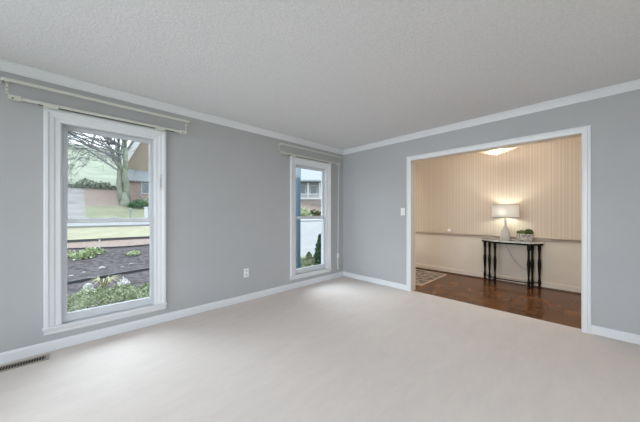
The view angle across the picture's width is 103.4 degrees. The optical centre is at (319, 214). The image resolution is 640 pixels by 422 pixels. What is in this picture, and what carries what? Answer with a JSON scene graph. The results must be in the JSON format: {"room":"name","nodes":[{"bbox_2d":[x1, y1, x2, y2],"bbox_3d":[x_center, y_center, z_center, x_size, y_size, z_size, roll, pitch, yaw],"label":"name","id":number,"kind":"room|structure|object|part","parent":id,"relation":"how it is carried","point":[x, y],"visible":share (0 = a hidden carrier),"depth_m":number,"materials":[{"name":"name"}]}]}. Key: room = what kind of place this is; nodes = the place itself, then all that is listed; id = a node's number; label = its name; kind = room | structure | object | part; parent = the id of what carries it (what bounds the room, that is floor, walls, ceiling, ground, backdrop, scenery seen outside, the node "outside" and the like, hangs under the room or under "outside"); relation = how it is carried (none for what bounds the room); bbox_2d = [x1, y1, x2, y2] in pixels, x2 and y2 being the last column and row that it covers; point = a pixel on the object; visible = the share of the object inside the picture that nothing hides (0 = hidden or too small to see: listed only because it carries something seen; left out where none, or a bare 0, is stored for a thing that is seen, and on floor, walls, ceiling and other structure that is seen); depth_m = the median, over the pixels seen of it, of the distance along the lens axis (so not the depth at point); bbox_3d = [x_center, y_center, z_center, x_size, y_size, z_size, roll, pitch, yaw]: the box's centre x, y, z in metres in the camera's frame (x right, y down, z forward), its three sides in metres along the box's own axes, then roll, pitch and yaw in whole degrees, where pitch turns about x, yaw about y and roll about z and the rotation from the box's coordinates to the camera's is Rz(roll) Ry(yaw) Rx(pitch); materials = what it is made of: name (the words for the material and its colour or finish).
{"room":"empty living room","nodes":[
{"label":"empty living room","id":0,"kind":"room"},
{"bbox_2d":[0,71,342,352],"bbox_3d":[-1.204,0.165,3.421,8.400,3.080,0.125,0,0,-44],"label":"wall","id":1,"kind":"structure","parent":0,"point":[228,188],"depth_m":3.00,"materials":[{"name":"grey paint"}]},
{"bbox_2d":[1,77,189,130],"bbox_3d":[-2.028,-1.032,2.483,1.386,0.105,0.088,0,0,-44],"label":"rod","id":2,"kind":"object","parent":1,"relation":"attached to","point":[5,79],"visible":1,"depth_m":2.30,"materials":[{"name":"white metal"}]},
{"bbox_2d":[8,94,186,134],"bbox_3d":[-2.034,-0.934,2.489,1.310,0.048,0.072,0,0,-44],"label":"rod","id":3,"kind":"object","parent":1,"relation":"attached to","point":[10,97],"visible":1,"depth_m":2.34,"materials":[{"name":"white metal"}]},
{"bbox_2d":[42,107,166,335],"bbox_3d":[-2.103,0.065,2.555,0.940,1.980,0.191,0,0,-44],"label":"window","id":4,"kind":"structure","parent":1,"relation":"in","point":[57,123],"depth_m":2.33,"materials":[{"name":"white paint"}]},
{"bbox_3d":[-2.066,0.996,2.517,0.940,0.018,0.086,0,0,-44],"label":"sill","id":5,"kind":"part","parent":4,"relation":"part of","materials":[{"name":"white paint"}]},
{"bbox_3d":[-2.111,-0.368,2.563,0.694,0.890,0.030,0,0,-44],"label":"sash","id":6,"kind":"part","parent":4,"relation":"part of","materials":[{"name":"grey plastic"}]},
{"bbox_3d":[-2.087,0.513,2.539,0.694,0.940,0.030,0,0,-44],"label":"sash","id":7,"kind":"part","parent":4,"relation":"part of","materials":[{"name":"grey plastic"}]},
{"bbox_2d":[0,271,342,363],"bbox_3d":[-1.792,1.157,2.760,6.236,0.088,0.015,0,0,-44],"label":"baseboard","id":8,"kind":"structure","parent":1,"relation":"attached to","point":[20,353],"depth_m":2.64,"materials":[{"name":"white paint"}]},
{"bbox_2d":[244,268,248,276],"bbox_3d":[-1.021,0.814,3.505,0.070,0.116,0.009,0,0,-44],"label":"wall outlet","id":9,"kind":"object","parent":1,"relation":"attached to","point":[246,271],"visible":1,"depth_m":3.50,"materials":[{"name":"white plastic"}]},
{"bbox_2d":[280,151,339,224],"bbox_3d":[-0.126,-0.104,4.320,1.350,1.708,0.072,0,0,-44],"label":"rod","id":10,"kind":"object","parent":1,"relation":"attached to","point":[281,152],"visible":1,"depth_m":4.34,"materials":[{"name":"white metal"}]},
{"bbox_3d":[-0.115,-0.940,4.308,1.310,0.026,0.024,0,0,-44],"label":"rail","id":11,"kind":"part","parent":10,"relation":"part of","materials":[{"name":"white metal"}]},
{"bbox_2d":[278,143,342,162],"bbox_3d":[-0.095,-1.032,4.338,1.436,0.105,0.088,0,0,-44],"label":"rod","id":12,"kind":"object","parent":1,"relation":"attached to","point":[279,144],"visible":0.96,"depth_m":4.20,"materials":[{"name":"white metal"}]},
{"bbox_2d":[290,156,331,279],"bbox_3d":[-0.185,0.065,4.396,0.940,1.980,0.191,0,0,-44],"label":"window","id":13,"kind":"structure","parent":1,"relation":"in","point":[295,162],"depth_m":4.43,"materials":[{"name":"white paint"}]},
{"bbox_3d":[-0.193,-0.368,4.404,0.694,0.890,0.030,0,0,-44],"label":"sash","id":14,"kind":"part","parent":13,"relation":"part of","materials":[{"name":"grey plastic"}]},
{"bbox_3d":[-0.169,0.513,4.379,0.694,0.940,0.030,0,0,-44],"label":"sash","id":15,"kind":"part","parent":13,"relation":"part of","materials":[{"name":"grey plastic"}]},
{"bbox_3d":[-0.149,0.996,4.358,0.940,0.018,0.086,0,0,-44],"label":"sill","id":16,"kind":"part","parent":13,"relation":"part of","materials":[{"name":"white paint"}]},
{"bbox_2d":[0,59,639,154],"bbox_3d":[0.017,-1.188,0.875,6.236,0.074,5.240,0,0,-44],"label":"crown molding","id":17,"kind":"structure","parent":1,"relation":"attached to","point":[6,66],"depth_m":2.78,"materials":[{"name":"white paint"}]},
{"bbox_2d":[0,0,639,149],"bbox_3d":[0.067,-1.300,0.785,6.584,0.150,5.440,0,0,-44],"label":"ceiling","id":18,"kind":"structure","parent":0,"point":[339,74],"depth_m":1.95,"materials":[{"name":"white paint"}]},
{"bbox_2d":[0,268,639,421],"bbox_3d":[0.722,1.265,1.414,8.400,0.120,5.440,0,0,-44],"label":"floor","id":19,"kind":"structure","parent":0,"point":[340,349],"depth_m":2.01,"materials":[{"name":"beige carpet"}]},
{"bbox_2d":[0,353,49,372],"bbox_3d":[-2.443,1.202,1.989,0.430,0.006,0.117,0,0,-44],"label":"floor vent","id":20,"kind":"object","parent":19,"relation":"in","point":[37,359],"visible":1,"depth_m":2.04,"materials":[{"name":"beige metal"}]},
{"bbox_2d":[416,269,446,285],"bbox_3d":[1.689,1.203,5.086,1.150,0.012,1.230,0,0,-44],"label":"rug","id":21,"kind":"object","parent":19,"relation":"on","point":[423,277],"visible":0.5,"depth_m":4.86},
{"bbox_2d":[481,238,543,288],"bbox_3d":[3.253,0.832,4.343,0.279,0.754,0.875,0,0,-44],"label":"console table","id":22,"kind":"object","parent":19,"relation":"on","point":[530,245],"visible":1,"depth_m":4.14,"materials":[{"name":"wood"}]},
{"bbox_3d":[3.050,0.859,4.678,0.050,0.700,0.049,0,0,-44],"label":"leg","id":23,"kind":"part","parent":22,"relation":"part of","materials":[{"name":"black paint"}]},
{"bbox_3d":[3.055,0.859,4.558,0.050,0.700,0.049,0,0,-44],"label":"leg","id":24,"kind":"part","parent":22,"relation":"part of","materials":[{"name":"black paint"}]},
{"bbox_3d":[3.049,0.859,4.406,0.050,0.700,0.049,0,0,-44],"label":"leg","id":25,"kind":"part","parent":22,"relation":"part of","materials":[{"name":"black paint"}]},
{"bbox_2d":[491,204,525,269],"bbox_3d":[3.223,0.396,4.295,0.400,1.125,0.517,0,0,-44],"label":"table lamp","id":26,"kind":"object","parent":22,"relation":"on","point":[504,211],"visible":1,"depth_m":4.24,"materials":[{"name":"white glass"}]},
{"bbox_3d":[3.176,-0.051,4.337,0.388,0.232,0.388,0,0,-44],"label":"lamp shade","id":27,"kind":"part","parent":26,"relation":"part of","materials":[{"name":"fabric"}]},
{"bbox_2d":[516,233,533,241],"bbox_3d":[3.395,0.389,4.196,0.240,0.131,0.240,0,0,-44],"label":"bowl","id":28,"kind":"object","parent":22,"relation":"on","point":[520,237],"visible":0.92,"depth_m":4.12,"materials":[{"name":"white ceramic"}]},
{"bbox_2d":[525,229,533,233],"bbox_3d":[3.428,0.305,4.156,0.125,0.125,0.126,0,0,-44],"label":"moss ball","id":29,"kind":"object","parent":28,"relation":"in","point":[527,231],"visible":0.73,"depth_m":4.12,"materials":[{"name":"green plant"}]},
{"bbox_3d":[3.364,0.859,4.077,0.050,0.700,0.049,0,0,-44],"label":"leg","id":30,"kind":"part","parent":22,"relation":"part of","materials":[{"name":"black paint"}]},
{"bbox_3d":[3.466,0.859,4.129,0.050,0.700,0.049,0,0,-44],"label":"leg","id":31,"kind":"part","parent":22,"relation":"part of","materials":[{"name":"black paint"}]},
{"bbox_3d":[3.580,0.859,4.126,0.050,0.700,0.049,0,0,-44],"label":"leg","id":32,"kind":"part","parent":22,"relation":"part of","materials":[{"name":"black paint"}]},
{"bbox_2d":[343,89,639,334],"bbox_3d":[2.310,-0.010,3.076,0.120,2.430,5.240,0,0,-44],"label":"wall","id":33,"kind":"structure","parent":0,"point":[374,179],"depth_m":2.62,"materials":[{"name":"grey paint"}]},
{"bbox_2d":[343,272,639,344],"bbox_3d":[2.266,1.157,3.023,0.015,0.088,5.225,0,0,-44],"label":"baseboard","id":34,"kind":"structure","parent":33,"relation":"attached to","point":[596,330],"depth_m":2.50,"materials":[{"name":"white paint"}]},
{"bbox_2d":[406,125,590,333],"bbox_3d":[2.096,0.154,3.308,0.174,2.102,1.976,0,0,-44],"label":"door frame","id":35,"kind":"structure","parent":33,"relation":"in","point":[584,132],"depth_m":2.81,"materials":[{"name":"white paint"}]},
{"bbox_2d":[416,137,580,238],"bbox_3d":[2.960,-0.410,3.838,1.814,1.630,5.040,0,0,-44],"label":"wall","id":36,"kind":"structure","parent":0,"point":[458,194],"depth_m":4.49,"materials":[{"name":"paint"}]},
{"bbox_2d":[416,234,580,286],"bbox_3d":[2.960,0.807,3.838,1.814,0.804,5.040,0,0,-44],"label":"wall","id":37,"kind":"structure","parent":0,"point":[560,262],"depth_m":4.51,"materials":[{"name":"beige paint"}]},
{"bbox_2d":[416,231,580,243],"bbox_3d":[3.393,0.414,4.384,0.032,0.066,4.828,0,0,-44],"label":"chair rail","id":38,"kind":"object","parent":37,"relation":"attached to","point":[561,240],"visible":0.47,"depth_m":4.61,"materials":[{"name":"beige paint"}]},
{"bbox_2d":[416,263,580,293],"bbox_3d":[3.400,1.147,4.391,0.014,0.084,4.828,0,0,-44],"label":"baseboard","id":39,"kind":"structure","parent":37,"relation":"attached to","point":[471,273],"depth_m":4.52,"materials":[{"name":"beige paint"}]},
{"bbox_3d":[2.959,-1.300,3.837,1.816,0.150,5.040,0,0,-44],"label":"ceiling","id":40,"kind":"structure","parent":0,"visible":0},
{"bbox_2d":[478,146,517,155],"bbox_3d":[2.685,-1.054,3.845,0.521,0.341,0.519,0,0,-44],"label":"ceiling light","id":41,"kind":"object","parent":40,"relation":"hanging from","point":[498,151],"visible":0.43,"depth_m":3.78,"materials":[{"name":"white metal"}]},
{"label":"outside","id":42,"kind":"structure","parent":0,"visible":0},
{"bbox_3d":[10.166,0.034,47.177,40.000,1.602,8.000,0,0,-44],"label":"bank","id":43,"kind":"object","parent":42,"visible":0},
{"bbox_2d":[301,206,311,215],"bbox_3d":[-2.350,-0.302,33.515,2.471,1.528,2.391,0,0,-44],"label":"evergreen shrub","id":44,"kind":"object","parent":43,"relation":"on","point":[306,213],"visible":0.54,"depth_m":33.11,"materials":[{"name":"green plant"}]},
{"bbox_2d":[308,209,320,215],"bbox_3d":[-0.814,-0.194,35.566,2.882,1.103,2.921,0,0,-44],"label":"evergreen shrub","id":45,"kind":"object","parent":43,"relation":"on","point":[317,213],"visible":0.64,"depth_m":34.92,"materials":[{"name":"green plant"}]},
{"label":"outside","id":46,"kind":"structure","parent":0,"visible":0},
{"bbox_2d":[301,221,320,256],"bbox_3d":[1.250,1.252,16.750,15.000,1.007,15.560,0,0,-44],"label":"driveway","id":47,"kind":"structure","parent":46,"point":[310,231],"depth_m":14.90,"materials":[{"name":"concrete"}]},
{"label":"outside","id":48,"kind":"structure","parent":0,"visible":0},
{"bbox_2d":[68,188,86,217],"bbox_3d":[-22.734,-1.011,20.802,5.000,3.692,15.500,0,0,-44],"label":"driveway","id":49,"kind":"structure","parent":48,"point":[76,202],"depth_m":22.86,"materials":[{"name":"grey concrete"}]},
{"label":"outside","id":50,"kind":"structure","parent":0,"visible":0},
{"bbox_2d":[67,245,301,310],"bbox_3d":[-8.592,1.480,2.454,19.000,0.550,8.560,0,0,-44],"label":"bed","id":51,"kind":"object","parent":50,"point":[112,259],"visible":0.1,"depth_m":7.00,"materials":[{"name":"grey soil"}]},
{"bbox_2d":[67,250,76,256],"bbox_3d":[-7.797,1.249,7.887,0.452,0.243,0.466,0,0,18],"label":"leafy plant","id":52,"kind":"object","parent":51,"relation":"on","point":[69,253],"visible":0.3,"depth_m":7.85,"materials":[{"name":"green plant"}]},
{"bbox_2d":[68,251,96,259],"bbox_3d":[-7.326,1.282,7.827,0.644,0.270,0.626,0,0,27],"label":"leafy plant","id":53,"kind":"object","parent":51,"relation":"on","point":[80,255],"visible":0.98,"depth_m":7.70,"materials":[{"name":"green plant"}]},
{"bbox_2d":[83,283,93,291],"bbox_3d":[-4.501,1.438,4.927,0.192,0.200,0.221,0,0,-33],"label":"flowering plant","id":54,"kind":"object","parent":51,"relation":"on","point":[86,284],"visible":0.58,"depth_m":4.90,"materials":[{"name":"white plant"}]},
{"bbox_2d":[79,247,105,254],"bbox_3d":[-7.480,1.205,8.287,0.740,0.292,0.716,0,0,-44],"label":"leafy plant","id":55,"kind":"object","parent":51,"relation":"on","point":[95,250],"visible":0.77,"depth_m":8.24,"materials":[{"name":"green plant"}]},
{"bbox_2d":[91,275,118,286],"bbox_3d":[-4.398,1.397,5.141,0.750,0.271,0.724,0,0,-44],"label":"spiky plant","id":56,"kind":"object","parent":51,"relation":"on","point":[104,283],"visible":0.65,"depth_m":5.12,"materials":[{"name":"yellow plant"}]},
{"bbox_2d":[67,282,149,312],"bbox_3d":[-2.556,1.218,3.173,3.357,0.640,0.878,0,0,-44],"label":"boxwood hedge","id":57,"kind":"object","parent":51,"relation":"on","point":[81,300],"visible":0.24,"depth_m":3.06,"materials":[{"name":"green plant"}]},
{"bbox_2d":[67,267,149,284],"bbox_3d":[-5.594,1.485,4.940,0.722,0.080,10.883,0,0,36],"label":"edging","id":58,"kind":"object","parent":51,"relation":"on","point":[143,269],"visible":0.18,"depth_m":6.05,"materials":[{"name":"grey"}]},
{"bbox_2d":[67,244,149,249],"bbox_3d":[-11.376,1.193,5.716,17.500,0.115,0.539,0,0,-44],"label":"edging","id":59,"kind":"object","parent":51,"relation":"on","point":[143,244],"visible":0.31,"depth_m":9.20,"materials":[{"name":"grey"}]},
{"bbox_2d":[117,276,129,285],"bbox_3d":[-4.142,1.419,5.345,0.221,0.223,0.218,0,0,-44],"label":"flowering plant","id":60,"kind":"object","parent":51,"relation":"on","point":[124,281],"visible":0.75,"depth_m":5.32,"materials":[{"name":"white plant"}]},
{"bbox_2d":[125,250,139,255],"bbox_3d":[-6.249,1.297,8.457,0.432,0.237,0.461,0,0,-44],"label":"leafy plant","id":61,"kind":"object","parent":51,"relation":"on","point":[134,252],"visible":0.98,"depth_m":8.38,"materials":[{"name":"green plant"}]},
{"bbox_2d":[296,168,300,268],"bbox_3d":[-0.504,0.115,5.753,0.104,2.820,0.104,0,0,-44],"label":"porch post","id":62,"kind":"object","parent":51,"relation":"on","point":[298,170],"visible":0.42,"depth_m":5.72,"materials":[{"name":"blue wood"}]},
{"bbox_2d":[301,252,315,267],"bbox_3d":[-0.289,1.287,6.932,0.484,0.540,0.470,0,0,-44],"label":"rounded shrub","id":63,"kind":"object","parent":51,"relation":"on","point":[308,261],"visible":0.84,"depth_m":6.88,"materials":[{"name":"green plant"}]},
{"bbox_2d":[313,234,320,264],"bbox_3d":[0.018,1.048,7.085,0.566,1.022,0.515,0,0,-44],"label":"conifer shrub","id":64,"kind":"object","parent":51,"relation":"on","point":[317,255],"visible":0.43,"depth_m":7.00,"materials":[{"name":"green plant"}]},
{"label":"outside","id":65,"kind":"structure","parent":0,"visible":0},
{"bbox_2d":[84,188,320,209],"bbox_3d":[-2.235,-1.687,46.018,59.500,2.340,7.500,0,0,-44],"label":"bank","id":66,"kind":"object","parent":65,"point":[92,197],"visible":0.04,"depth_m":26.62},
{"bbox_2d":[68,131,137,205],"bbox_3d":[-20.945,-10.137,22.977,22.264,19.058,14.433,0,0,-25],"label":"bare tree","id":67,"kind":"object","parent":66,"relation":"on","point":[124,197],"visible":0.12,"depth_m":24.74,"materials":[{"name":"grey plant"}]},
{"bbox_2d":[116,141,148,199],"bbox_3d":[-20.214,-6.610,33.269,9.700,11.330,8.800,0,0,-44],"label":"brick house","id":68,"kind":"structure","parent":66,"relation":"on","point":[139,158],"depth_m":29.12,"materials":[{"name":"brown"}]},
{"bbox_3d":[-19.456,-2.895,28.362,0.840,1.040,0.030,0,0,-44],"label":"pane","id":69,"kind":"part","parent":68,"relation":"part of","materials":[{"name":"clear glass"}]},
{"bbox_2d":[131,166,148,200],"bbox_3d":[-17.843,-4.074,27.748,6.652,6.873,3.962,0,0,-10],"label":"leaning tree","id":70,"kind":"object","parent":66,"relation":"on","point":[147,197],"visible":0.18,"depth_m":26.39,"materials":[{"name":"grey plant"}]},
{"bbox_2d":[301,169,320,205],"bbox_3d":[-2.474,-4.895,50.994,19.200,8.800,9.350,0,0,-4],"label":"house","id":71,"kind":"structure","parent":66,"relation":"on","point":[310,179],"depth_m":48.33,"materials":[{"name":"beige stone"}]},
{"bbox_3d":[-3.424,-4.645,48.711,1.040,1.700,0.040,0,0,-4],"label":"pane","id":72,"kind":"part","parent":71,"relation":"part of","materials":[{"name":"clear glass"}]},
{"bbox_3d":[-1.229,-4.645,48.858,1.040,1.700,0.040,0,0,-4],"label":"pane","id":73,"kind":"part","parent":71,"relation":"part of","materials":[{"name":"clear glass"}]},
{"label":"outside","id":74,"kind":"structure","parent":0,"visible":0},
{"bbox_2d":[67,238,149,249],"bbox_3d":[-12.075,1.272,6.084,19.000,0.367,1.500,0,0,-44],"label":"strip","id":75,"kind":"object","parent":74,"point":[129,242],"visible":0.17,"depth_m":9.82,"materials":[{"name":"white concrete"}]},
{"bbox_2d":[67,236,149,242],"bbox_3d":[-12.379,1.052,6.762,17.500,0.138,0.279,0,0,-44],"label":"edging","id":76,"kind":"object","parent":75,"relation":"on","point":[141,237],"visible":0.35,"depth_m":10.37,"materials":[{"name":"grey"}]},
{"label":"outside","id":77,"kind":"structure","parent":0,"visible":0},
{"bbox_2d":[68,143,122,189],"bbox_3d":[-36.980,-11.701,67.421,180.000,18.188,71.500,0,0,-44],"label":"hillside","id":78,"kind":"structure","parent":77,"point":[91,171],"depth_m":38.27,"materials":[{"name":"green plant"}]},
{"bbox_2d":[68,177,116,189],"bbox_3d":[-29.472,-3.478,26.033,17.835,1.591,1.948,0,0,-44],"label":"hedge","id":79,"kind":"object","parent":78,"relation":"on","point":[91,183],"visible":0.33,"depth_m":28.83,"materials":[{"name":"green plant"}]},
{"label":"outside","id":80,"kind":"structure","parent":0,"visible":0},
{"bbox_2d":[67,226,149,242],"bbox_3d":[-23.878,1.043,-0.392,45.000,0.590,5.500,0,0,-44],"label":"lawn","id":81,"kind":"structure","parent":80,"point":[131,231],"depth_m":12.52,"materials":[{"name":"green plant"}]},
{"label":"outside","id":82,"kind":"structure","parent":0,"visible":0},
{"bbox_2d":[85,206,148,222],"bbox_3d":[-11.299,0.034,26.578,19.500,1.602,8.000,0,0,-44],"label":"lawn","id":83,"kind":"structure","parent":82,"point":[91,211],"depth_m":22.01,"materials":[{"name":"green plant"}]},
{"bbox_2d":[127,199,148,208],"bbox_3d":[-17.926,-1.010,25.042,1.944,1.036,1.942,0,0,-44],"label":"evergreen shrub","id":84,"kind":"object","parent":83,"relation":"on","point":[137,203],"visible":0.94,"depth_m":24.61,"materials":[{"name":"green plant"}]},
{"bbox_2d":[144,207,147,217],"bbox_3d":[-14.462,-0.086,21.020,0.280,1.020,0.280,0,0,-44],"label":"post","id":85,"kind":"object","parent":83,"relation":"on","point":[145,208],"visible":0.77,"depth_m":20.92,"materials":[{"name":"white paint"}]},
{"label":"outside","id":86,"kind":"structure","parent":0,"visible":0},
{"bbox_2d":[67,219,320,225],"bbox_3d":[-7.446,0.784,22.202,100.000,0.399,3.650,0,0,-44],"label":"road","id":87,"kind":"structure","parent":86,"point":[107,223],"depth_m":16.79,"materials":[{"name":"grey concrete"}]},
{"bbox_2d":[67,220,320,227],"bbox_3d":[-6.061,0.766,20.759,100.000,0.264,0.350,0,0,-44],"label":"curb","id":88,"kind":"object","parent":87,"relation":"on","point":[125,225],"visible":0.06,"depth_m":14.79,"materials":[{"name":"concrete"}]}
]}

